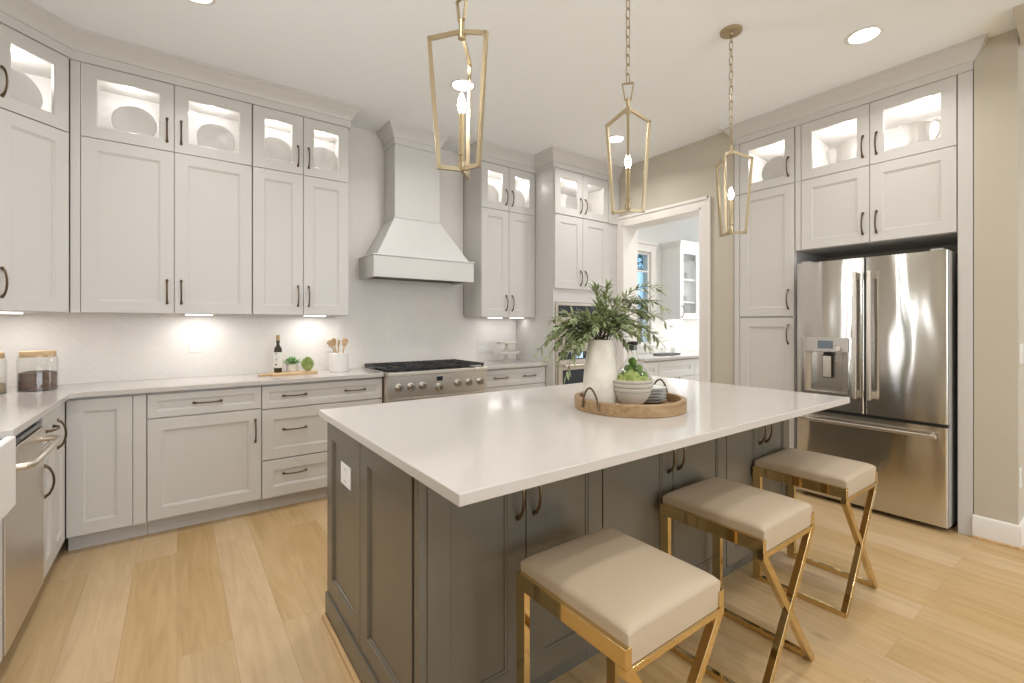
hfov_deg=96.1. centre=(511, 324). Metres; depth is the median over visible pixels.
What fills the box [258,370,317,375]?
cutting board
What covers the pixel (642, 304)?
leafy branch
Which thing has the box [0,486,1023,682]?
floor
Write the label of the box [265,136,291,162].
plate
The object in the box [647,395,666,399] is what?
plate
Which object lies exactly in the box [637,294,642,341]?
tree
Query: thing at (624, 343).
leafy branch
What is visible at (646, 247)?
window
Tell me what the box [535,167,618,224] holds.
display cabinet
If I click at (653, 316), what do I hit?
leafy branch
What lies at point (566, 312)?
leafy branch
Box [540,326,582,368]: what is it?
leafy branch
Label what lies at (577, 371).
wall oven
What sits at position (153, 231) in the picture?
upper cabinet
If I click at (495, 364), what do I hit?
countertop
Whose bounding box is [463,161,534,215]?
display cabinet
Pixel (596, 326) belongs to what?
leafy branch
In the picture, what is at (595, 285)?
leafy branch
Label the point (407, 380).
range cooker
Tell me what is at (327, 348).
wall outlet
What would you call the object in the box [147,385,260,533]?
base cabinet
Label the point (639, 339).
leafy branch
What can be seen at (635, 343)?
glass bottle
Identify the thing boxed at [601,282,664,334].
leafy branch
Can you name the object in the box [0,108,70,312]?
upper cabinet
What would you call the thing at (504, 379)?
base cabinet
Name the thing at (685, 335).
backsplash
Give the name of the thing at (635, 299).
leafy branch
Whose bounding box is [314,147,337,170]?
plate
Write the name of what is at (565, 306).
microwave oven
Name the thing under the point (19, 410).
countertop
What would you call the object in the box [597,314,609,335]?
leafy branch
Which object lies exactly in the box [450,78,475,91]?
recessed light
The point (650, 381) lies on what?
stoneware bowl
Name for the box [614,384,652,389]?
stoneware bowl
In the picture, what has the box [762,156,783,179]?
plate
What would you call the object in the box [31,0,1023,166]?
ceiling
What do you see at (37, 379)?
glass canister
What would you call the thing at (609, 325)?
leafy branch
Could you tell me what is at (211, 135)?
plate
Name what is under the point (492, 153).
trim
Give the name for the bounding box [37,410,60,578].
base cabinet
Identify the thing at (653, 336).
leafy branch
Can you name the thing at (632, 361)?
moss ball
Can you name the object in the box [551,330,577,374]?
leafy branch
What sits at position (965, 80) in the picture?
end panel
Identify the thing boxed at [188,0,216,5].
recessed light
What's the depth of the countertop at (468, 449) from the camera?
1.69 m
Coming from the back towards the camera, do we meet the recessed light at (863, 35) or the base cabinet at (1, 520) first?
the recessed light at (863, 35)
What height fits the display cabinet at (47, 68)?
1.529 m
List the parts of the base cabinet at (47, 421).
drawer, door, handle, handle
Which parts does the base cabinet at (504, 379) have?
drawer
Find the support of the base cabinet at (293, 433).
on the floor
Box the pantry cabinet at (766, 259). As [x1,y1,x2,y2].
[734,183,826,448]
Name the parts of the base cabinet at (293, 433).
drawer, handle, handle, handle, drawer, drawer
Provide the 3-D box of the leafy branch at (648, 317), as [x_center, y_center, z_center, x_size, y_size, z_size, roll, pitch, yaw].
[0.542,0.105,2.147,0.265,0.415,0.076,0,0,-17]
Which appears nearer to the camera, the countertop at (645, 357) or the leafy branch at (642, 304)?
the leafy branch at (642, 304)
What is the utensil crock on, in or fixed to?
on the countertop at (19, 410)
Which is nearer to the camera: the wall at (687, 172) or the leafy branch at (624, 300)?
the leafy branch at (624, 300)
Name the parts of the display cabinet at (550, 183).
door, door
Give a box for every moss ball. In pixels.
[617,376,626,380]
[623,369,638,377]
[624,364,632,371]
[627,375,640,380]
[628,357,636,365]
[634,365,642,373]
[638,376,648,380]
[640,371,647,376]
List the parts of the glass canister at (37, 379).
lid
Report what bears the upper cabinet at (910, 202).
attached to the wall at (687, 172)
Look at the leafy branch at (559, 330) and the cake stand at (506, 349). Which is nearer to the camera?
the leafy branch at (559, 330)
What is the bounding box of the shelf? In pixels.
[683,279,694,283]
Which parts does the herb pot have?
pot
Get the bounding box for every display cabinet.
[0,23,69,313]
[81,62,251,165]
[252,105,347,182]
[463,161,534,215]
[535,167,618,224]
[659,240,698,318]
[734,127,794,195]
[795,75,957,181]
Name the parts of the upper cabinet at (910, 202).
door, handle, handle, door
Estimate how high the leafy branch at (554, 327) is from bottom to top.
0.360 m
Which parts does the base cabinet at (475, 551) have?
door, handle, handle, door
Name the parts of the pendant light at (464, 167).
frame arm, bulb, frame arm, frame arm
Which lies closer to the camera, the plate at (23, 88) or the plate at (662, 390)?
the plate at (662, 390)
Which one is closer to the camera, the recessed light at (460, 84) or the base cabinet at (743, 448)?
the base cabinet at (743, 448)
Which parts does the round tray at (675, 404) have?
iron handle, iron handle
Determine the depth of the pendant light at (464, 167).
1.60 m
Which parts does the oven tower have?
door, door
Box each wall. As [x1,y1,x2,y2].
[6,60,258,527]
[619,28,1023,524]
[637,217,698,353]
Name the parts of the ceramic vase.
handle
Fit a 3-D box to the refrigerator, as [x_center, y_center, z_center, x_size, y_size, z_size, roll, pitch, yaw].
[2.748,0.419,3.445,0.773,1.815,0.882,0,0,-36]
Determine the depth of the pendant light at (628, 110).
2.22 m
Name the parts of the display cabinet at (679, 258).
crown, door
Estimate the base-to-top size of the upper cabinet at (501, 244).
1.080 m
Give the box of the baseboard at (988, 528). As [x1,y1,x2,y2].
[972,514,1023,551]
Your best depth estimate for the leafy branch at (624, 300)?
2.17 m
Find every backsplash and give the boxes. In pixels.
[0,126,515,386]
[637,318,698,353]
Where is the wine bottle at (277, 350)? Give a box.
[274,335,281,372]
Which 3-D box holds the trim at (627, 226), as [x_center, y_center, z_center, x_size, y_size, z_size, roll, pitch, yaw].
[1.603,0.063,4.808,0.252,2.527,1.135,0,0,-36]
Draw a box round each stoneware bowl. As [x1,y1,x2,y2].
[613,377,653,385]
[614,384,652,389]
[614,388,651,404]
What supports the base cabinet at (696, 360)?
on the floor
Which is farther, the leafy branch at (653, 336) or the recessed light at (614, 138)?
the recessed light at (614, 138)
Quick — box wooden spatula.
[331,338,336,352]
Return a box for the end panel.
[958,70,973,535]
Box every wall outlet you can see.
[325,338,333,351]
[341,461,351,490]
[477,341,482,351]
[1019,467,1021,488]
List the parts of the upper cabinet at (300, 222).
door, handle, door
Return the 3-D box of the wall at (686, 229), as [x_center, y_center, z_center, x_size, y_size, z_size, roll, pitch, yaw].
[2.183,-0.214,6.546,2.770,3.080,0.120,0,0,-36]
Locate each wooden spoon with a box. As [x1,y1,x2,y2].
[327,340,335,352]
[342,338,347,352]
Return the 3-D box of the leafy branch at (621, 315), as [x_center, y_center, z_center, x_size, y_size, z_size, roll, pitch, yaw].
[0.489,0.120,2.116,0.170,0.385,0.061,0,0,13]
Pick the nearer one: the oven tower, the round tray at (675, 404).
the round tray at (675, 404)
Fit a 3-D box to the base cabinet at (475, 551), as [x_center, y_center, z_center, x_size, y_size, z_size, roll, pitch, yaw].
[-0.086,0.874,1.722,0.727,0.905,0.538,0,0,-36]
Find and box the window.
[637,240,657,352]
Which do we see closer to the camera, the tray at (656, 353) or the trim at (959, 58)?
the trim at (959, 58)
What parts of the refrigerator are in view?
control panel, door, handle, handle, handle, freezer drawer, door, trim, trim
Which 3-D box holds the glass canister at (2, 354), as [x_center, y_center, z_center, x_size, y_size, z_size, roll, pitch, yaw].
[-2.940,0.273,2.560,0.180,0.232,0.180,0,0,-36]
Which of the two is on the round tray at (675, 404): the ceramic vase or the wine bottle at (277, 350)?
the ceramic vase
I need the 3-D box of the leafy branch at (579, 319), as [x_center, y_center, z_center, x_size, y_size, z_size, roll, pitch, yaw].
[0.296,0.126,2.098,0.242,0.374,0.070,0,0,-13]
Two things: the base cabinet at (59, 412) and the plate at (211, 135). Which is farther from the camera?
the plate at (211, 135)
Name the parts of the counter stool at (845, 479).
leg, leg, rail, floor rail, seat, floor rail, cross leg, cross leg, rail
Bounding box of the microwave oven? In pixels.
[555,302,606,349]
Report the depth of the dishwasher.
1.89 m
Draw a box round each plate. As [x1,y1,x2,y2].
[11,67,42,108]
[111,106,156,136]
[196,123,235,151]
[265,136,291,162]
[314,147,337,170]
[488,183,498,201]
[515,189,524,206]
[588,200,591,211]
[644,398,666,403]
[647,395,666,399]
[649,392,666,396]
[651,389,666,393]
[652,385,666,390]
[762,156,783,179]
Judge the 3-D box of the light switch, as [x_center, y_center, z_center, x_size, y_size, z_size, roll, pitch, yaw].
[3.060,0.176,2.763,0.120,0.120,0.010,0,0,-36]
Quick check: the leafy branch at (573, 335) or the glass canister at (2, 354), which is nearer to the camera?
the leafy branch at (573, 335)
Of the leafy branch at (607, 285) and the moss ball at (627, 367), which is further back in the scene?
the moss ball at (627, 367)
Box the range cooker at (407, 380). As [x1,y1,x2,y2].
[363,359,487,402]
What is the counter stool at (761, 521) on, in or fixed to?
on the floor
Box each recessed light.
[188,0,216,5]
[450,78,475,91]
[605,135,625,142]
[844,25,883,44]
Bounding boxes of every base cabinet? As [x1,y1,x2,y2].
[0,520,1,662]
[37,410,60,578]
[54,402,66,558]
[66,393,147,550]
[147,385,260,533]
[260,377,381,510]
[427,469,601,682]
[485,366,544,392]
[586,436,725,659]
[637,361,657,376]
[657,358,693,379]
[693,358,698,380]
[723,419,788,577]
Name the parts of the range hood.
filter panel, crown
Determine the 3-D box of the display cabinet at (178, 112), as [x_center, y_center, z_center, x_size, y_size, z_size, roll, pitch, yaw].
[-2.336,-1.367,3.180,0.911,0.446,0.388,0,0,-36]
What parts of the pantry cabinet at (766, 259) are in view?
door, door, handle, handle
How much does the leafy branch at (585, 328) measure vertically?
0.326 m
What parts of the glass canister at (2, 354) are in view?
lid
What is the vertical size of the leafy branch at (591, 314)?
0.403 m
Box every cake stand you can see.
[493,350,519,361]
[496,341,516,351]
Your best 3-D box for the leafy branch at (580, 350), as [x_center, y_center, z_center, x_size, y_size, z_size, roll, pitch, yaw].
[0.346,0.165,2.142,0.147,0.296,0.060,0,0,21]
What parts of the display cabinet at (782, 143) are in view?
handle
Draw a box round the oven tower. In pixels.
[516,214,616,385]
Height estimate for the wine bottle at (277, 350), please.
0.288 m
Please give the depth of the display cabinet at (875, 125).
3.36 m
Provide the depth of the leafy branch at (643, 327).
2.12 m
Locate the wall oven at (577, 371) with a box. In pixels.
[555,349,586,384]
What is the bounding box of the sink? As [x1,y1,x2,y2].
[0,436,15,520]
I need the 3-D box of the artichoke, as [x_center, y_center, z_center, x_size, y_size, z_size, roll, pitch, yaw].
[-1.619,0.311,3.645,0.108,0.112,0.109,0,0,-36]
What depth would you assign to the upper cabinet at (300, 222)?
3.50 m
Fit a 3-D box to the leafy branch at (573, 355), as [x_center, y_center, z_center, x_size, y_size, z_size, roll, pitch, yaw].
[0.321,0.165,2.099,0.192,0.297,0.060,0,0,-31]
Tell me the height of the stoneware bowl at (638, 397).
0.085 m
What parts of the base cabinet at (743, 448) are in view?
door, handle, handle, door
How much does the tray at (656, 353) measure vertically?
0.012 m
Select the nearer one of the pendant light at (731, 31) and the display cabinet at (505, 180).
the pendant light at (731, 31)
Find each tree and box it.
[637,254,642,269]
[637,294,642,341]
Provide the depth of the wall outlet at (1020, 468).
2.73 m
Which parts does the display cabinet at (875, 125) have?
door, handle, handle, door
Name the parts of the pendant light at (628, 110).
frame arm, frame arm, chain, bulb, frame arm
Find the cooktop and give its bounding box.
[363,366,487,376]
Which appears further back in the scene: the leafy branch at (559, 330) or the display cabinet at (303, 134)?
the display cabinet at (303, 134)
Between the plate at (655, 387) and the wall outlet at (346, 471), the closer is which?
the wall outlet at (346, 471)
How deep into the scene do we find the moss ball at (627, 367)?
2.25 m
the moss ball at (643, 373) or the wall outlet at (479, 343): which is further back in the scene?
the wall outlet at (479, 343)
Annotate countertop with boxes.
[0,368,383,438]
[319,376,849,506]
[475,359,546,368]
[637,351,698,361]
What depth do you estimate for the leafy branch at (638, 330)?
2.08 m
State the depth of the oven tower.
4.81 m
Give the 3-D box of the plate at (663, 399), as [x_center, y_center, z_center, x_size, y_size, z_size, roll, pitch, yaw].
[0.661,0.365,2.212,0.158,0.016,0.158,0,0,-36]
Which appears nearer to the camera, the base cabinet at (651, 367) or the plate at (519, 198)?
the plate at (519, 198)
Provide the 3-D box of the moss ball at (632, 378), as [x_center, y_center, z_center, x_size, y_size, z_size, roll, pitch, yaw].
[0.546,0.262,2.058,0.075,0.070,0.071,0,0,-36]
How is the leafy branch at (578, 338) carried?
in the ceramic vase
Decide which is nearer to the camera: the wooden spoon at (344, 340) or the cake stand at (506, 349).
the wooden spoon at (344, 340)
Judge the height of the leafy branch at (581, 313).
0.392 m
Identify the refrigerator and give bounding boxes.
[797,248,957,529]
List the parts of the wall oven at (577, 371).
door, handle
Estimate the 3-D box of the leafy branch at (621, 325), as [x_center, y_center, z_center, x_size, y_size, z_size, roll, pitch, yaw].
[0.476,0.134,2.085,0.168,0.359,0.076,0,0,40]
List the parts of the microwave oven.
door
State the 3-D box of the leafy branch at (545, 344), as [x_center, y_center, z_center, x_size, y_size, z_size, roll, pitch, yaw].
[0.254,0.141,2.150,0.317,0.344,0.070,0,0,7]
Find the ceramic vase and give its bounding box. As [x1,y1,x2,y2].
[583,339,617,402]
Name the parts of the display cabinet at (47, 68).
handle, door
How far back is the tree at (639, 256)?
15.80 m
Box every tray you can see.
[574,379,686,417]
[653,353,680,354]
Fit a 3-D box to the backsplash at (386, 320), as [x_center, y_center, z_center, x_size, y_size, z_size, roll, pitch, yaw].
[-1.652,-0.682,3.913,4.189,2.142,0.008,0,0,-36]
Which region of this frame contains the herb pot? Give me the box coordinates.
[283,356,300,371]
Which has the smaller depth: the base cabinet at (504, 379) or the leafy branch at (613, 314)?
the leafy branch at (613, 314)
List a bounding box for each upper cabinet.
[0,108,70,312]
[70,60,251,315]
[252,167,347,316]
[463,207,534,318]
[795,146,957,257]
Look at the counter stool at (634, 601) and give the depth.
1.24 m
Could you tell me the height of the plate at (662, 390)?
0.016 m
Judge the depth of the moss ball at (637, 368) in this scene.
2.25 m
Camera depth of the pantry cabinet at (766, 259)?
3.89 m
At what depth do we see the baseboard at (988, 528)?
2.78 m
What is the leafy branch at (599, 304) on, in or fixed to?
in the ceramic vase
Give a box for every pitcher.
[561,194,566,206]
[826,137,856,163]
[899,118,940,144]
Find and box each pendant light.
[427,0,488,179]
[605,0,650,214]
[715,24,753,236]
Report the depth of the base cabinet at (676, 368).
5.59 m
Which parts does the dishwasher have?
door, handle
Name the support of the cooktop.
in the range cooker at (407, 380)
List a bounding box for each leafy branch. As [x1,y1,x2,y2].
[534,324,582,357]
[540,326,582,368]
[544,314,594,343]
[547,304,590,339]
[547,317,594,341]
[551,324,598,351]
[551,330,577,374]
[553,333,575,366]
[554,315,590,333]
[555,318,601,339]
[562,327,600,357]
[563,325,600,348]
[564,328,591,382]
[568,309,597,339]
[571,335,584,363]
[575,324,596,342]
[575,329,592,353]
[583,307,596,323]
[587,280,603,333]
[588,316,602,339]
[592,299,605,334]
[597,278,614,336]
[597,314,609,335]
[599,295,634,335]
[600,291,613,336]
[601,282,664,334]
[601,311,634,338]
[602,294,670,339]
[602,299,630,330]
[602,319,618,339]
[603,316,652,341]
[603,326,652,352]
[604,295,650,333]
[604,309,622,337]
[605,319,668,349]
[605,333,633,352]
[607,316,633,339]
[609,304,654,339]
[609,306,674,334]
[618,316,656,341]
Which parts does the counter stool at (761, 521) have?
leg, floor rail, rail, leg, seat, floor rail, cross leg, cross leg, rail, rail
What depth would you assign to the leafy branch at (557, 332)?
2.14 m
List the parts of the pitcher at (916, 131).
handle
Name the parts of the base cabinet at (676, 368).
door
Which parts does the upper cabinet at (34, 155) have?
handle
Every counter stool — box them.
[517,528,723,682]
[660,477,814,682]
[753,448,877,618]
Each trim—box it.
[0,0,361,130]
[457,140,622,182]
[617,195,710,381]
[722,34,987,145]
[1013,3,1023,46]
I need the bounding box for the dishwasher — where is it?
[0,422,62,656]
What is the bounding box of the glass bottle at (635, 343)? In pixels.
[619,341,647,372]
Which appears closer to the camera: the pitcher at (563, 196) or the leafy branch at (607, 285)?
the leafy branch at (607, 285)
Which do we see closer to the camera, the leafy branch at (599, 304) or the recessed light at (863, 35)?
the leafy branch at (599, 304)
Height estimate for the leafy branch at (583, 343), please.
0.315 m
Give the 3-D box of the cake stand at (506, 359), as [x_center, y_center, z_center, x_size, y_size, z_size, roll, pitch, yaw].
[-0.056,0.333,4.794,0.276,0.113,0.276,0,0,-36]
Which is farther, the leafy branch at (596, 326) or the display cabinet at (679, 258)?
the display cabinet at (679, 258)
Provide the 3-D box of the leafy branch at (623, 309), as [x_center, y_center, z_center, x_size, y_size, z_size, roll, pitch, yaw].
[0.468,0.094,2.102,0.154,0.438,0.064,0,0,26]
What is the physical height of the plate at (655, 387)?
0.016 m
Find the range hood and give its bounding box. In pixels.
[359,120,474,284]
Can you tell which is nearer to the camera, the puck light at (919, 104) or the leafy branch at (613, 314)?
the leafy branch at (613, 314)
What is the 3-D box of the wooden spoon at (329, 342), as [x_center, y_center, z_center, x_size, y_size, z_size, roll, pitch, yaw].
[-1.459,0.251,3.799,0.132,0.253,0.012,0,0,-36]
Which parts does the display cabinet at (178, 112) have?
door, handle, handle, door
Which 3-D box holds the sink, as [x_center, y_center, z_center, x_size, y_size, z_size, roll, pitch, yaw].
[-1.782,0.545,1.220,0.487,0.273,0.830,0,0,-36]
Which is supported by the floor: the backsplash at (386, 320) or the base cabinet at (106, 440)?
the base cabinet at (106, 440)
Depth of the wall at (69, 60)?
3.00 m
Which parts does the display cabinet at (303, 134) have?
door, handle, door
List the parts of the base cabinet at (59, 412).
handle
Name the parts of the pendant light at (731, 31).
frame arm, frame arm, chain, bulb, frame arm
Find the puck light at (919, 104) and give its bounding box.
[918,103,928,106]
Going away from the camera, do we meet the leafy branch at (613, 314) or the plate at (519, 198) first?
the leafy branch at (613, 314)
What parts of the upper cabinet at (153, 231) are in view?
door, handle, handle, door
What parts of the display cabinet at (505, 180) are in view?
door, door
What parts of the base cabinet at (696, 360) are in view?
drawer, door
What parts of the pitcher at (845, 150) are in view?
handle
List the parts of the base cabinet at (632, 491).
door, handle, handle, door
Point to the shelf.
(685, 281)
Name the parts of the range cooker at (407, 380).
knob, knob, knob, oven door, control panel, knob, knob, knob, knob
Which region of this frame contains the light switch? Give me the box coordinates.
[1019,343,1022,363]
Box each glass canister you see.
[0,352,5,392]
[18,350,58,390]
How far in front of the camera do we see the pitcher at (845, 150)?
3.51 m
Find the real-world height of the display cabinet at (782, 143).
0.446 m
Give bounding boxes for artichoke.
[301,357,314,370]
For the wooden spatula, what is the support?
in the utensil crock
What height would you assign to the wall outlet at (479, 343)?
0.115 m
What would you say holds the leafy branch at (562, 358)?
on the leafy branch at (557, 332)
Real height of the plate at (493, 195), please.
0.239 m
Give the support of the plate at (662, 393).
on the plate at (663, 396)
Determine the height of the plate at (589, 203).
0.239 m
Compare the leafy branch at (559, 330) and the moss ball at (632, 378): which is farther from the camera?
the leafy branch at (559, 330)
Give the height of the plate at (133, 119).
0.235 m
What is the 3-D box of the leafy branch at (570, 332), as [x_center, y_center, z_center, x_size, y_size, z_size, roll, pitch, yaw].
[0.292,0.152,2.130,0.238,0.322,0.065,0,0,3]
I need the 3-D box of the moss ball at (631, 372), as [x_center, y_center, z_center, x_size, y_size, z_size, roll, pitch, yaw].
[0.545,0.245,2.110,0.078,0.079,0.077,0,0,7]
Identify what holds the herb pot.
on the cutting board
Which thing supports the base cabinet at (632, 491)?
on the floor
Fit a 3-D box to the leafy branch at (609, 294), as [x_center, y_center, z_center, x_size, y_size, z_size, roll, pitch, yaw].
[0.447,0.074,2.174,0.127,0.477,0.070,0,0,-43]
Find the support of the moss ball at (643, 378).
in the stoneware bowl at (650, 381)
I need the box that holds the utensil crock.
[329,352,348,371]
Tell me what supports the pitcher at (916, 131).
in the display cabinet at (875, 125)
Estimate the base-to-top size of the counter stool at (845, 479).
0.640 m
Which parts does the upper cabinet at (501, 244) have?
door, door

